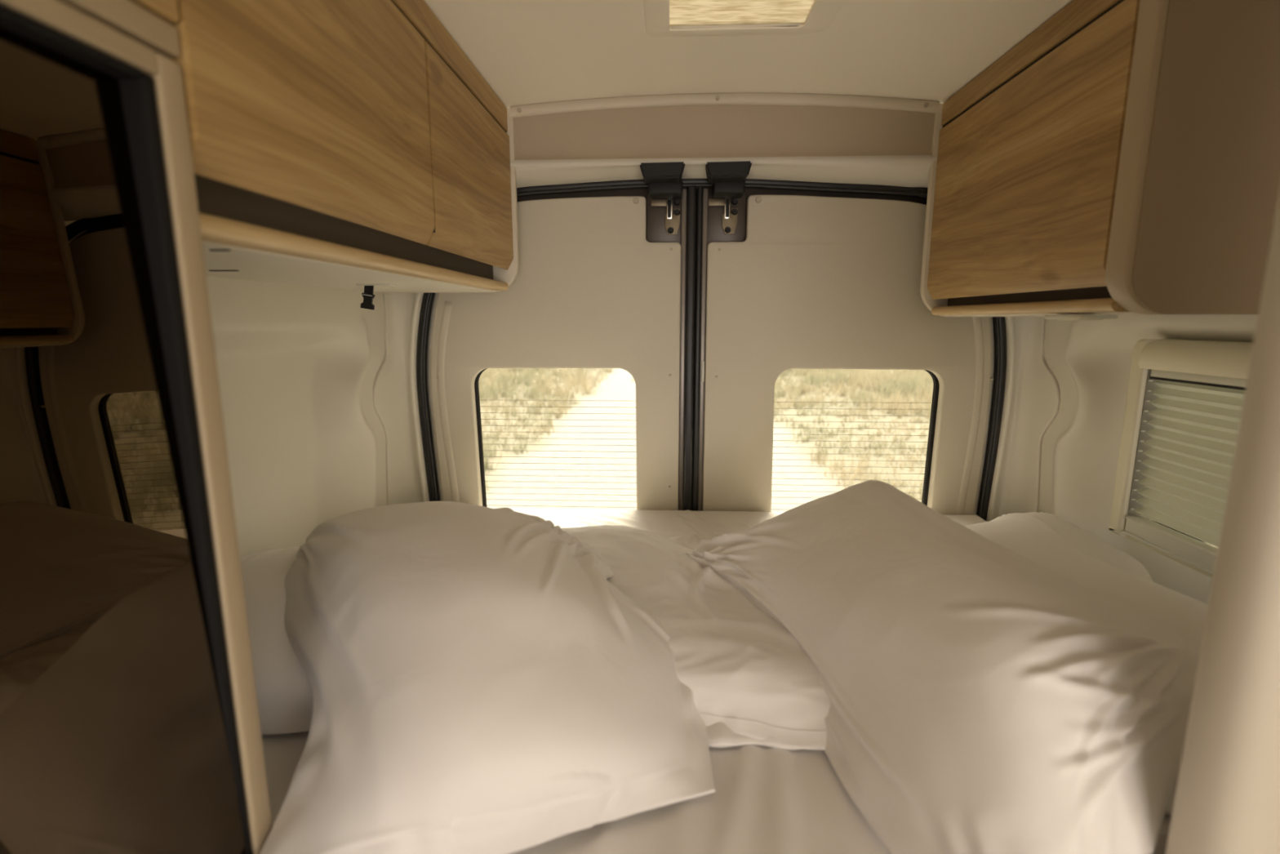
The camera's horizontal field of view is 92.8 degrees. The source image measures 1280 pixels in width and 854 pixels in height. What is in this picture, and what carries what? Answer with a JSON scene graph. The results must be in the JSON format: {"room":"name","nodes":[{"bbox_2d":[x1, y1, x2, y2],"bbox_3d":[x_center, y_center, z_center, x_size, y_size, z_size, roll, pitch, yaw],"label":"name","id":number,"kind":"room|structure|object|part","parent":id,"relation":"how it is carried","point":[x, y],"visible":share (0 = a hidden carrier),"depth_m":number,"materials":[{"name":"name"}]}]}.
{"room":"vehicle interior","nodes":[
{"label":"vehicle interior","id":0,"kind":"room"},
{"bbox_2d":[206,275,429,557],"bbox_3d":[-0.845,0.476,-0.342,0.234,1.880,4.381,1,10,6],"label":"wall","id":1,"kind":"structure","parent":0,"point":[318,388],"depth_m":1.42,"materials":[{"name":"beige plastic"}]},
{"bbox_2d":[130,0,178,22],"bbox_3d":[-0.577,-0.413,0.224,0.380,0.264,0.528,0,10,3],"label":"locker","id":2,"kind":"object","parent":1,"relation":"attached to","point":[166,10],"visible":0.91,"depth_m":0.48,"materials":[{"name":"brown wood"}]},
{"bbox_2d":[168,0,519,293],"bbox_3d":[-0.546,-0.433,0.772,0.390,0.446,1.618,0,10,3],"label":"upper cabinet","id":3,"kind":"object","parent":1,"relation":"attached to","point":[350,144],"visible":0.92,"depth_m":0.79,"materials":[{"name":"brown wood"}]},
{"bbox_3d":[-0.372,-0.425,0.755,0.020,0.323,0.534,0,10,3],"label":"door","id":4,"kind":"part","parent":3,"relation":"part of","materials":[{"name":"brown wood"}]},
{"bbox_2d":[360,285,374,310],"bbox_3d":[-0.566,-0.270,1.264,0.030,0.052,0.008,0,10,3],"label":"buckle","id":5,"kind":"object","parent":3,"relation":"hanging from","point":[368,296],"visible":1,"depth_m":1.26,"materials":[{"name":"black plastic"}]},
{"bbox_3d":[-0.547,-0.295,1.265,0.070,0.004,0.036,0,10,3],"label":"strap plate","id":6,"kind":"part","parent":3,"relation":"part of","materials":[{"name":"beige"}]},
{"bbox_3d":[-0.509,-0.572,1.559,0.390,0.445,0.018,0,10,3],"label":"panel","id":7,"kind":"part","parent":3,"relation":"part of","materials":[{"name":"beige wood"}]},
{"bbox_3d":[-0.375,-0.621,0.722,0.018,0.056,1.600,0,10,3],"label":"rail","id":8,"kind":"part","parent":3,"relation":"part of","materials":[{"name":"brown wood"}]},
{"bbox_3d":[-0.347,-0.518,1.283,0.020,0.323,0.526,0,10,3],"label":"door","id":9,"kind":"part","parent":3,"relation":"part of","materials":[{"name":"brown wood"}]},
{"bbox_2d":[423,0,1072,108],"bbox_3d":[0.076,-0.408,-0.596,1.924,0.096,4.275,0,10,3],"label":"ceiling","id":10,"kind":"structure","parent":0,"point":[527,51],"depth_m":1.22,"materials":[{"name":"beige plastic"}]},
{"bbox_2d":[643,0,842,36],"bbox_3d":[0.174,-0.724,0.991,0.340,0.009,0.356,0,10,3],"label":"skylight","id":11,"kind":"object","parent":10,"relation":"in","point":[660,15],"visible":1,"depth_m":1.10,"materials":[{"name":"beige"}]},
{"bbox_2d":[669,0,814,26],"bbox_3d":[0.175,-0.730,1.006,0.268,0.002,0.292,0,10,3],"label":"shade","id":12,"kind":"object","parent":11,"relation":"hanging from","point":[682,12],"depth_m":1.09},
{"bbox_2d":[986,314,1257,604],"bbox_3d":[0.898,0.491,-0.428,0.250,1.880,4.373,0,10,3],"label":"wall","id":13,"kind":"structure","parent":0,"point":[1067,383],"depth_m":1.47,"materials":[{"name":"beige plastic"}]},
{"bbox_2d":[920,0,1279,316],"bbox_3d":[0.864,-0.468,1.164,0.340,0.504,0.702,0,10,3],"label":"upper cabinet","id":14,"kind":"object","parent":13,"relation":"attached to","point":[1122,157],"visible":0.98,"depth_m":0.89,"materials":[{"name":"brown wood"}]},
{"bbox_3d":[0.880,-0.527,1.501,0.340,0.504,0.018,0,10,3],"label":"panel","id":15,"kind":"part","parent":14,"relation":"part of","materials":[{"name":"beige wood"}]},
{"bbox_3d":[0.718,-0.694,1.146,0.018,0.052,0.638,0,10,3],"label":"rail","id":16,"kind":"part","parent":14,"relation":"part of","materials":[{"name":"brown wood"}]},
{"bbox_3d":[0.715,-0.463,1.187,0.020,0.399,0.633,0,10,3],"label":"door","id":17,"kind":"part","parent":14,"relation":"part of","materials":[{"name":"brown wood"}]},
{"bbox_2d":[1044,314,1117,319],"bbox_3d":[0.756,-0.188,1.049,0.060,0.009,0.100,0,10,3],"label":"light","id":18,"kind":"object","parent":14,"relation":"attached to","point":[1081,317],"visible":1,"depth_m":1.00,"materials":[{"name":"beige plastic"}]},
{"bbox_3d":[0.852,-0.412,0.842,0.332,0.504,0.044,0,10,3],"label":"panel","id":19,"kind":"part","parent":14,"relation":"part of","materials":[{"name":"beige plastic"}]},
{"bbox_3d":[0.856,-0.408,0.821,0.322,0.504,0.005,0,10,3],"label":"panel","id":20,"kind":"part","parent":14,"relation":"part of","materials":[{"name":"brown"}]},
{"bbox_2d":[1107,338,1253,578],"bbox_3d":[1.025,0.077,0.989,0.068,0.418,0.616,0,10,3],"label":"window blind","id":21,"kind":"object","parent":13,"relation":"attached to","point":[1184,398],"visible":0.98,"depth_m":1.16,"materials":[{"name":"beige plastic"}]},
{"bbox_3d":[1.044,0.025,1.273,0.058,0.414,0.038,0,10,3],"label":"frame","id":22,"kind":"part","parent":21,"relation":"part of","materials":[{"name":"beige plastic"}]},
{"bbox_3d":[1.038,0.280,1.011,0.040,0.012,0.590,0,10,3],"label":"sill","id":23,"kind":"part","parent":21,"relation":"part of","materials":[{"name":"beige plastic"}]},
{"bbox_3d":[1.021,0.252,0.999,0.028,0.034,0.574,0,10,3],"label":"rail","id":24,"kind":"part","parent":21,"relation":"part of","materials":[{"name":"beige plastic"}]},
{"bbox_3d":[1.023,-0.059,0.944,0.020,0.015,0.574,0,10,3],"label":"rail","id":25,"kind":"part","parent":21,"relation":"part of","materials":[{"name":"beige plastic"}]},
{"bbox_2d":[1151,520,1212,546],"bbox_3d":[1.078,0.087,0.980,0.004,0.410,0.600,0,10,3],"label":"window","id":26,"kind":"structure","parent":13,"relation":"in","point":[1151,520],"depth_m":1.23,"materials":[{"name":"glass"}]},
{"bbox_2d":[1165,191,1279,853],"bbox_3d":[0.646,0.357,0.511,0.352,1.820,0.056,0,10,3],"label":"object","id":27,"kind":"structure","parent":13,"relation":"attached to","point":[1227,798],"depth_m":0.48,"materials":[{"name":"beige"}]},
{"bbox_3d":[0.079,1.425,-0.196,1.920,0.040,4.430,0,10,3],"label":"floor","id":28,"kind":"structure","parent":0,"visible":0},
{"bbox_2d":[0,0,272,853],"bbox_3d":[-0.562,0.520,0.260,0.421,1.586,0.780,0,10,3],"label":"mirror","id":29,"kind":"object","parent":28,"relation":"on","point":[130,723],"visible":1,"depth_m":0.45,"materials":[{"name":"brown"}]},
{"bbox_3d":[-0.413,-0.222,0.110,0.033,0.018,0.754,0,10,3],"label":"rail","id":30,"kind":"part","parent":29,"relation":"part of","materials":[{"name":"beige"}]},
{"bbox_3d":[0.143,0.844,1.071,1.740,0.666,1.550,0,10,3],"label":"bed base","id":31,"kind":"object","parent":28,"relation":"on","visible":0},
{"bbox_2d":[261,730,1172,853],"bbox_3d":[0.136,0.461,0.857,1.750,0.131,1.260,0,10,3],"label":"mattress","id":32,"kind":"object","parent":31,"relation":"on","point":[765,799],"visible":0.03,"depth_m":0.68,"materials":[{"name":"white fabric"}]},
{"bbox_2d":[240,546,312,733],"bbox_3d":[-0.491,0.293,1.031,0.482,0.141,0.504,0,10,3],"label":"pillow","id":33,"kind":"object","parent":32,"relation":"on","point":[284,695],"visible":0.09,"depth_m":0.83,"materials":[{"name":"white fabric"}]},
{"bbox_2d":[259,501,714,853],"bbox_3d":[-0.252,0.249,0.968,0.618,0.248,0.833,-3,10,-18],"label":"pillow","id":34,"kind":"object","parent":32,"relation":"on","point":[480,681],"visible":0.98,"depth_m":0.67,"materials":[{"name":"white fabric"}]},
{"bbox_2d":[560,524,828,750],"bbox_3d":[0.133,0.304,1.110,0.756,0.096,0.708,0,10,3],"label":"pillow","id":35,"kind":"object","parent":32,"relation":"on","point":[751,682],"visible":0.42,"depth_m":0.89,"materials":[{"name":"white fabric"}]},
{"bbox_2d":[686,480,1198,853],"bbox_3d":[0.361,0.251,0.954,0.605,0.252,0.914,0,10,3],"label":"pillow","id":36,"kind":"object","parent":32,"relation":"on","point":[984,698],"visible":0.92,"depth_m":0.66,"materials":[{"name":"white fabric"}]},
{"bbox_2d":[965,510,1208,814],"bbox_3d":[0.751,0.288,1.035,0.450,0.149,0.808,0,10,3],"label":"pillow","id":37,"kind":"object","parent":32,"relation":"on","point":[1057,544],"visible":0.3,"depth_m":1.02,"materials":[{"name":"white fabric"}]},
{"bbox_2d":[490,507,987,539],"bbox_3d":[0.173,0.324,1.626,1.560,0.155,0.280,0,10,3],"label":"mattress","id":38,"kind":"object","parent":31,"relation":"on","point":[706,525],"visible":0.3,"depth_m":1.65,"materials":[{"name":"white fabric"}]},
{"bbox_3d":[0.182,0.100,1.774,1.920,1.890,0.030,0,10,3],"label":"wall","id":39,"kind":"structure","parent":0,"visible":0},
{"bbox_2d":[426,161,696,510],"bbox_3d":[-0.237,-0.136,1.692,0.772,1.082,0.183,0,10,3],"label":"door","id":40,"kind":"structure","parent":39,"relation":"in","point":[604,278],"depth_m":1.69,"materials":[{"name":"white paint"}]},
{"bbox_3d":[0.051,-0.602,1.636,0.044,0.018,0.004,0,10,3],"label":"latch arm","id":41,"kind":"part","parent":40,"relation":"part of","materials":[{"name":"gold metal"}]},
{"bbox_2d":[639,161,684,184],"bbox_3d":[0.057,-0.639,1.537,0.113,0.038,0.080,0,10,3],"label":"hood","id":42,"kind":"object","parent":40,"relation":"attached to","point":[653,173],"depth_m":1.50,"materials":[{"name":"black plastic"}]},
{"bbox_3d":[0.088,-0.555,1.647,0.042,0.067,0.004,0,10,3],"label":"latch plate","id":43,"kind":"part","parent":40,"relation":"part of","materials":[{"name":"gold metal"}]},
{"bbox_2d":[416,178,1006,520],"bbox_3d":[0.181,-0.135,1.707,1.642,1.077,0.030,0,10,3],"label":"door seal","id":44,"kind":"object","parent":39,"relation":"attached to","point":[999,324],"depth_m":1.66,"materials":[{"name":"black rubber"}]},
{"bbox_2d":[510,93,939,187],"bbox_3d":[0.178,-0.718,1.544,1.800,0.202,0.127,0,10,3],"label":"trim","id":45,"kind":"structure","parent":39,"relation":"attached to","point":[844,139],"depth_m":1.50,"materials":[{"name":"beige plastic"}]},
{"bbox_3d":[0.175,-0.726,1.498,1.800,0.122,0.007,0,10,3],"label":"header panel","id":46,"kind":"part","parent":45,"relation":"part of","materials":[{"name":"beige plastic"}]},
{"bbox_2d":[691,160,994,515],"bbox_3d":[0.565,-0.129,1.654,0.832,1.082,0.183,0,10,3],"label":"door","id":47,"kind":"structure","parent":39,"relation":"in","point":[786,279],"depth_m":1.65,"materials":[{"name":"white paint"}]},
{"bbox_3d":[0.205,-0.601,1.629,0.044,0.018,0.004,0,10,3],"label":"latch arm","id":48,"kind":"part","parent":47,"relation":"part of","materials":[{"name":"gold metal"}]},
{"bbox_2d":[705,160,751,184],"bbox_3d":[0.219,-0.637,1.529,0.113,0.038,0.080,0,10,3],"label":"hood","id":49,"kind":"object","parent":47,"relation":"attached to","point":[717,172],"depth_m":1.49,"materials":[{"name":"black plastic"}]},
{"bbox_3d":[0.241,-0.554,1.639,0.042,0.067,0.004,0,10,3],"label":"latch plate","id":50,"kind":"part","parent":47,"relation":"part of","materials":[{"name":"gold metal"}]},
{"label":"outside","id":51,"kind":"structure","parent":0,"visible":0},
{"bbox_2d":[478,368,1217,547],"bbox_3d":[1.412,-14.062,27.956,120.000,22.030,120.000,0,10,3],"label":"ground","id":52,"kind":"structure","parent":51,"point":[616,393],"depth_m":9.23,"materials":[{"name":"beige sand"}]},
{"bbox_2d":[478,368,933,502],"bbox_3d":[0.783,-3.197,16.650,43.598,4.578,27.634,0,10,3],"label":"grass","id":53,"kind":"structure","parent":52,"relation":"on","point":[864,378],"depth_m":13.49,"materials":[{"name":"beige plant"}]}
]}

